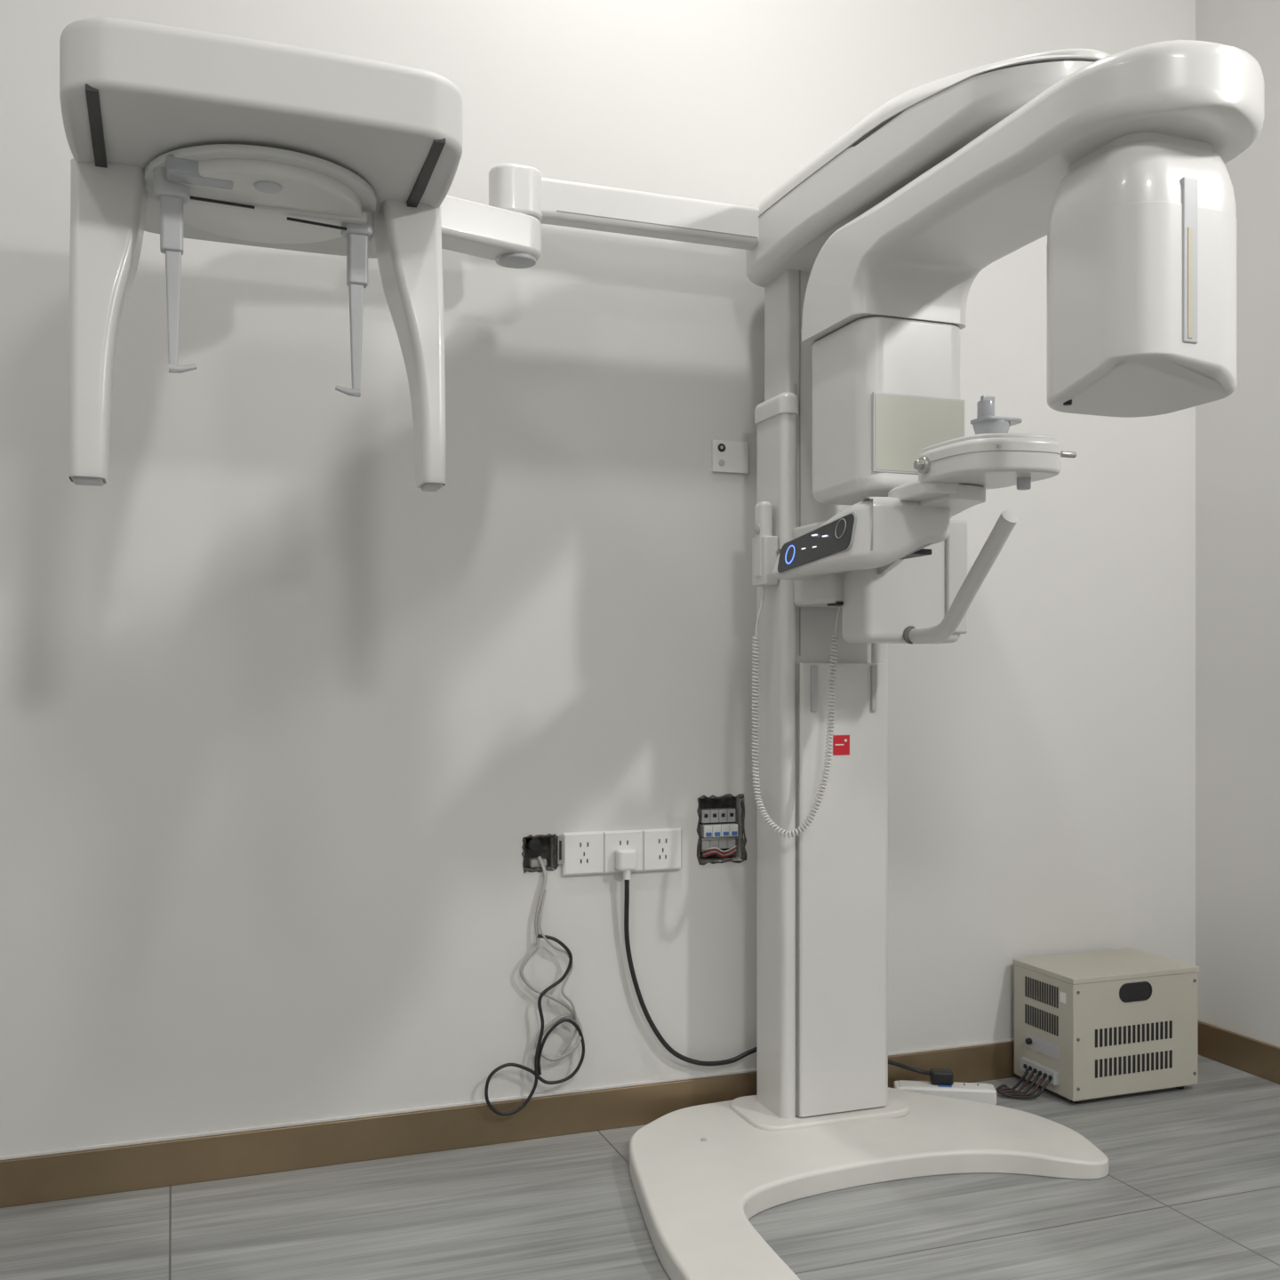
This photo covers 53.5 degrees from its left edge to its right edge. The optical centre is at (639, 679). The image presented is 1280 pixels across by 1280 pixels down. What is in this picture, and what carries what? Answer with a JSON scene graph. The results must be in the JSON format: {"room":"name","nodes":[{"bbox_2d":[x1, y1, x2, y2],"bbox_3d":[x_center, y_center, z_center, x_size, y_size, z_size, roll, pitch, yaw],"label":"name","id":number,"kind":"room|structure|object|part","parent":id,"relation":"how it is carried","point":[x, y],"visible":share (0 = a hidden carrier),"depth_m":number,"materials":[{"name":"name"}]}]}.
{"room":"radiology room","nodes":[
{"label":"radiology room","id":0,"kind":"room"},
{"bbox_2d":[0,0,1195,1156],"bbox_3d":[-0.640,-0.625,2.535,4.350,3.150,0.100,0,0,-20],"label":"wall","id":1,"kind":"structure","parent":0,"point":[286,719],"depth_m":2.61,"materials":[{"name":"paint"}]},
{"bbox_2d":[0,1038,1018,1207],"bbox_3d":[-0.620,0.908,2.482,4.350,0.084,0.012,0,0,-20],"label":"baseboard","id":2,"kind":"structure","parent":1,"relation":"attached to","point":[76,1174],"depth_m":2.52,"materials":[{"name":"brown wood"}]},
{"bbox_2d":[484,856,584,1115],"bbox_3d":[-0.221,0.628,2.624,0.214,0.520,0.048,0,0,-20],"label":"cable","id":3,"kind":"object","parent":1,"relation":"attached to","point":[539,1044],"visible":1,"depth_m":2.62,"materials":[{"name":"plastic"}]},
{"bbox_2d":[521,833,564,872],"bbox_3d":[-0.210,0.361,2.659,0.090,0.080,0.060,0,0,-20],"label":"junction","id":4,"kind":"object","parent":1,"relation":"attached to","point":[533,847],"visible":0.98,"depth_m":2.65,"materials":[{"name":"paint"}]},
{"bbox_3d":[-0.223,0.360,2.679,0.064,0.065,0.013,0,0,-20],"label":"plate","id":5,"kind":"part","parent":4,"relation":"part of","materials":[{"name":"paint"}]},
{"bbox_2d":[564,832,603,874],"bbox_3d":[-0.118,0.364,2.665,0.086,0.084,0.006,0,0,-20],"label":"face","id":6,"kind":"object","parent":1,"relation":"attached to","point":[573,853],"visible":1,"depth_m":2.66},
{"bbox_2d":[603,832,604,872],"bbox_3d":[-0.076,0.364,2.679,0.003,0.085,0.001,0,0,-20],"label":"gap","id":7,"kind":"object","parent":1,"relation":"attached to","point":[604,832],"visible":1,"depth_m":2.68,"materials":[{"name":"grey plastic"}]},
{"bbox_2d":[561,827,681,875],"bbox_3d":[-0.037,0.364,2.699,0.267,0.089,0.009,0,0,-20],"label":"outlet panel","id":8,"kind":"object","parent":1,"relation":"attached to","point":[563,834],"visible":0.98,"depth_m":2.69,"materials":[{"name":"plastic"}]},
{"bbox_2d":[604,831,642,871],"bbox_3d":[-0.035,0.364,2.695,0.086,0.084,0.006,0,0,-20],"label":"power outlet","id":9,"kind":"object","parent":1,"relation":"attached to","point":[635,838],"visible":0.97,"depth_m":2.69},
{"bbox_2d":[615,848,637,871],"bbox_3d":[-0.029,0.380,2.679,0.044,0.044,0.030,0,0,-20],"label":"plug","id":10,"kind":"object","parent":9,"relation":"attached to","point":[626,860],"visible":1,"depth_m":2.67,"materials":[{"name":"plastic"}]},
{"bbox_2d":[623,870,630,879],"bbox_3d":[-0.028,0.409,2.675,0.016,0.022,0.016,0,0,-20],"label":"plug neck","id":11,"kind":"object","parent":10,"relation":"attached to","point":[626,874],"visible":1,"depth_m":2.67,"materials":[{"name":"plastic"}]},
{"bbox_2d":[624,880,756,1065],"bbox_3d":[0.176,0.622,2.755,0.449,0.434,0.021,0,0,-20],"label":"power cable","id":12,"kind":"object","parent":11,"relation":"attached to","point":[652,1024],"visible":0.89,"depth_m":2.70,"materials":[{"name":"plastic"}]},
{"bbox_2d":[642,831,643,870],"bbox_3d":[0.007,0.364,2.710,0.003,0.085,0.001,0,0,-20],"label":"gap","id":13,"kind":"object","parent":1,"relation":"attached to","point":[643,831],"visible":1,"depth_m":2.71,"materials":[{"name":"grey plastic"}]},
{"bbox_2d":[643,829,680,870],"bbox_3d":[0.048,0.364,2.726,0.086,0.084,0.006,0,0,-20],"label":"face","id":14,"kind":"object","parent":1,"relation":"attached to","point":[652,849],"visible":1,"depth_m":2.72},
{"bbox_2d":[680,829,681,868],"bbox_3d":[0.090,0.364,2.740,0.003,0.085,0.001,0,0,-20],"label":"gap","id":15,"kind":"object","parent":1,"relation":"attached to","point":[681,829],"visible":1,"depth_m":2.74,"materials":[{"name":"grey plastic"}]},
{"bbox_2d":[696,793,746,865],"bbox_3d":[0.172,0.328,2.803,0.121,0.154,0.055,0,0,-20],"label":"box","id":16,"kind":"object","parent":1,"relation":"attached to","point":[717,828],"visible":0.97,"depth_m":2.79,"materials":[{"name":"plastic"}]},
{"bbox_2d":[705,832,711,836],"bbox_3d":[0.150,0.337,2.769,0.012,0.008,0.006,0,0,-20],"label":"switch","id":17,"kind":"object","parent":16,"relation":"attached to","point":[708,834],"depth_m":2.77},
{"bbox_3d":[0.164,0.328,2.824,0.102,0.135,0.011,0,0,-20],"label":"plate","id":18,"kind":"part","parent":16,"relation":"part of","materials":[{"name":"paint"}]},
{"bbox_3d":[0.172,0.348,2.800,0.088,0.004,0.024,0,0,-20],"label":"din rail","id":19,"kind":"part","parent":16,"relation":"part of","materials":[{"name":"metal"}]},
{"bbox_2d":[731,831,737,835],"bbox_3d":[0.208,0.337,2.790,0.012,0.008,0.006,0,0,-20],"label":"switch","id":20,"kind":"object","parent":16,"relation":"attached to","point":[733,833],"depth_m":2.79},
{"bbox_2d":[712,440,748,473],"bbox_3d":[0.199,-0.490,2.784,0.085,0.070,0.012,0,0,-20],"label":"wall switch plate","id":21,"kind":"object","parent":1,"relation":"attached to","point":[727,456],"visible":1,"depth_m":2.78,"materials":[{"name":"plastic"}]},
{"bbox_2d":[0,1054,1279,1279],"bbox_3d":[0.215,1.000,0.212,4.550,0.100,5.050,0,0,-20],"label":"floor","id":22,"kind":"structure","parent":0,"point":[1190,1190],"depth_m":2.25,"materials":[{"name":"grey wood"}]},
{"bbox_2d":[59,16,1263,1279],"bbox_3d":[0.019,-0.033,2.238,1.759,1.965,1.240,0,0,2],"label":"machine","id":23,"kind":"object","parent":22,"relation":"on","point":[867,260],"visible":1,"depth_m":2.12,"materials":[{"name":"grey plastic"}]},
{"bbox_3d":[-0.797,-0.526,1.907,0.103,0.468,0.171,0,0,-20],"label":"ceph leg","id":24,"kind":"part","parent":23,"relation":"part of","materials":[{"name":"white plastic"}]},
{"bbox_3d":[-0.685,-0.543,1.863,0.023,0.183,0.016,0,0,-20],"label":"ear rod","id":25,"kind":"part","parent":23,"relation":"part of","materials":[{"name":"grey plastic"}]},
{"bbox_3d":[-0.630,-0.714,1.894,0.105,0.005,0.005,0,0,-26],"label":"rail rod","id":26,"kind":"part","parent":23,"relation":"part of","materials":[{"name":"plastic"}]},
{"bbox_3d":[-0.569,-0.726,1.944,0.295,0.016,0.018,0,0,-20],"label":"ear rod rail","id":27,"kind":"part","parent":23,"relation":"part of","materials":[{"name":"white plastic"}]},
{"bbox_3d":[-0.500,-0.712,1.982,0.100,0.009,0.005,0,0,-23],"label":"rail rod","id":28,"kind":"part","parent":23,"relation":"part of","materials":[{"name":"plastic"}]},
{"bbox_3d":[-0.452,-0.543,2.018,0.023,0.183,0.016,0,0,-20],"label":"ear rod","id":29,"kind":"part","parent":23,"relation":"part of","materials":[{"name":"grey plastic"}]},
{"bbox_3d":[-0.377,-0.535,2.061,0.094,0.450,0.171,0,0,-20],"label":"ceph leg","id":30,"kind":"part","parent":23,"relation":"part of","materials":[{"name":"white plastic"}]},
{"bbox_3d":[0.285,0.174,2.657,0.036,1.448,0.135,0,0,-20],"label":"column rail","id":31,"kind":"part","parent":23,"relation":"part of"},
{"bbox_3d":[0.307,0.112,2.552,0.182,0.408,0.056,0,0,22],"label":"coiled cord","id":32,"kind":"part","parent":23,"relation":"part of","materials":[{"name":"white plastic"}]},
{"bbox_3d":[0.324,-0.249,2.333,0.019,0.090,0.278,0,0,-21],"label":"console frame","id":33,"kind":"part","parent":23,"relation":"part of","materials":[{"name":"grey plastic"}]},
{"bbox_3d":[0.380,0.903,2.689,0.360,0.013,0.200,0,0,-20],"label":"plate","id":34,"kind":"part","parent":23,"relation":"part of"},
{"bbox_3d":[0.396,-0.123,2.533,0.017,0.066,0.005,0,0,35],"label":"cord","id":35,"kind":"part","parent":23,"relation":"part of","materials":[{"name":"white plastic"}]},
{"bbox_3d":[0.488,0.174,2.732,0.036,1.448,0.135,0,0,-20],"label":"column rail","id":36,"kind":"part","parent":23,"relation":"part of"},
{"bbox_2d":[903,625,914,644],"bbox_3d":[0.519,-0.086,2.427,0.035,0.035,0.004,0,0,-20],"label":"joint","id":37,"kind":"object","parent":23,"relation":"attached to","point":[908,631],"depth_m":2.42,"materials":[{"name":"grey plastic"}]},
{"bbox_3d":[0.513,-0.923,2.316,0.298,0.167,0.983,0,0,-20],"label":"frame","id":38,"kind":"part","parent":23,"relation":"part of","materials":[{"name":"white plastic"}]},
{"bbox_2d":[913,456,930,473],"bbox_3d":[0.467,-0.354,2.090,0.030,0.028,0.028,0,0,-20],"label":"knob","id":39,"kind":"object","parent":23,"relation":"on","point":[923,465],"depth_m":2.08,"materials":[{"name":"metal"}]},
{"bbox_3d":[0.487,-0.322,2.184,0.088,0.028,0.186,0,0,-20],"label":"chin rest arm","id":40,"kind":"part","parent":23,"relation":"part of"},
{"bbox_3d":[0.611,-0.200,2.469,0.048,0.220,0.028,0,0,-20],"label":"support post","id":41,"kind":"part","parent":23,"relation":"part of","materials":[{"name":"white plastic"}]},
{"bbox_3d":[0.564,-0.436,2.067,0.028,0.036,0.028,0,0,-20],"label":"bite post","id":42,"kind":"part","parent":23,"relation":"part of","materials":[{"name":"plastic"}]},
{"bbox_2d":[918,437,1060,489],"bbox_3d":[0.567,-0.353,2.077,0.171,0.054,0.214,0,0,-20],"label":"tray","id":43,"kind":"object","parent":23,"relation":"on","point":[961,463],"depth_m":2.00,"materials":[{"name":"white plastic"}]},
{"bbox_2d":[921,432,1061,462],"bbox_3d":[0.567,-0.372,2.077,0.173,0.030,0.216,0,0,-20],"label":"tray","id":44,"kind":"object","parent":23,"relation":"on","point":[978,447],"depth_m":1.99,"materials":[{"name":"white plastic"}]},
{"bbox_3d":[0.579,-0.420,2.062,0.075,0.006,0.050,0,0,-20],"label":"bite plate","id":45,"kind":"part","parent":23,"relation":"part of","materials":[{"name":"plastic"}]},
{"bbox_3d":[0.583,-0.745,2.063,0.287,0.180,0.965,0,0,-20],"label":"rotating arm","id":46,"kind":"part","parent":23,"relation":"part of"},
{"bbox_2d":[1016,450,1076,490],"bbox_3d":[0.652,-0.337,2.041,0.076,0.057,0.061,0,0,-20],"label":"knob","id":47,"kind":"object","parent":23,"relation":"on","point":[1047,463],"depth_m":2.00,"materials":[{"name":"grey plastic"}]},
{"bbox_3d":[0.525,-0.966,2.287,0.196,0.098,0.885,0,0,-20],"label":"frame","id":48,"kind":"part","parent":23,"relation":"part of","materials":[{"name":"white plastic"}]},
{"bbox_3d":[0.717,-0.547,1.656,0.024,0.215,0.005,0,0,-20],"label":"tube slot frame","id":49,"kind":"part","parent":23,"relation":"part of","materials":[{"name":"grey plastic"}]},
{"bbox_2d":[888,1059,996,1104],"bbox_3d":[0.622,0.890,2.869,0.358,0.120,0.068,0,0,3],"label":"power strip","id":50,"kind":"object","parent":22,"relation":"on","point":[941,1084],"visible":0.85,"depth_m":2.85,"materials":[{"name":"plastic"}]},
{"bbox_2d":[898,1080,991,1089],"bbox_3d":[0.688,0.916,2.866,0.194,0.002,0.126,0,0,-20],"label":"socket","id":51,"kind":"object","parent":50,"relation":"attached to","point":[934,1084],"depth_m":2.86,"materials":[{"name":"plastic"}]},
{"bbox_2d":[937,1084,951,1087],"bbox_3d":[0.687,0.914,2.856,0.030,0.002,0.014,0,0,7],"label":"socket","id":52,"kind":"object","parent":50,"relation":"attached to","point":[939,1085],"depth_m":2.85,"materials":[{"name":"blue plastic"}]},
{"bbox_2d":[995,948,1199,1103],"bbox_3d":[1.040,0.807,2.961,0.466,0.286,0.220,0,0,-20],"label":"stabilizer","id":53,"kind":"object","parent":22,"relation":"on","point":[1106,1023],"visible":1,"depth_m":2.89,"materials":[{"name":"beige metal"}]},
{"bbox_3d":[0.907,0.842,2.957,0.012,0.014,0.014,0,0,-20],"label":"breaker knob","id":54,"kind":"part","parent":53,"relation":"part of","materials":[{"name":"plastic"}]},
{"bbox_2d":[1024,976,1058,1007],"bbox_3d":[0.925,0.719,2.922,0.002,0.047,0.117,0,0,-20],"label":"vent","id":55,"kind":"object","parent":53,"relation":"attached to","point":[1040,991],"depth_m":2.92,"materials":[{"name":"metal"}]},
{"bbox_2d":[1024,1003,1058,1036],"bbox_3d":[0.925,0.782,2.922,0.002,0.045,0.117,0,0,-20],"label":"vent","id":56,"kind":"object","parent":53,"relation":"attached to","point":[1041,1020],"depth_m":2.92,"materials":[{"name":"metal"}]},
{"bbox_3d":[0.926,0.843,2.919,0.002,0.035,0.116,0,0,-20],"label":"plate","id":57,"kind":"part","parent":53,"relation":"part of","materials":[{"name":"grey plastic"}]},
{"bbox_2d":[1095,1020,1172,1047],"bbox_3d":[1.119,0.802,2.875,0.217,0.040,0.002,0,0,-20],"label":"vent","id":58,"kind":"object","parent":53,"relation":"attached to","point":[1108,1033],"depth_m":2.87,"materials":[{"name":"metal"}]},
{"bbox_2d":[1095,1049,1172,1078],"bbox_3d":[1.119,0.870,2.875,0.217,0.040,0.002,0,0,-20],"label":"vent","id":59,"kind":"object","parent":53,"relation":"attached to","point":[1111,1063],"depth_m":2.87,"materials":[{"name":"metal"}]},
{"bbox_2d":[1195,0,1279,1047],"bbox_3d":[2.286,-0.625,1.028,0.100,3.150,4.950,0,0,-20],"label":"wall","id":60,"kind":"structure","parent":0,"point":[1237,435],"depth_m":3.09,"materials":[{"name":"paint"}]},
{"bbox_2d":[1197,1020,1279,1084],"bbox_3d":[2.253,0.908,0.956,0.012,0.084,4.838,0,0,-20],"label":"baseboard","id":61,"kind":"structure","parent":60,"relation":"attached to","point":[1247,1054],"depth_m":3.09,"materials":[{"name":"brown wood"}]}
]}

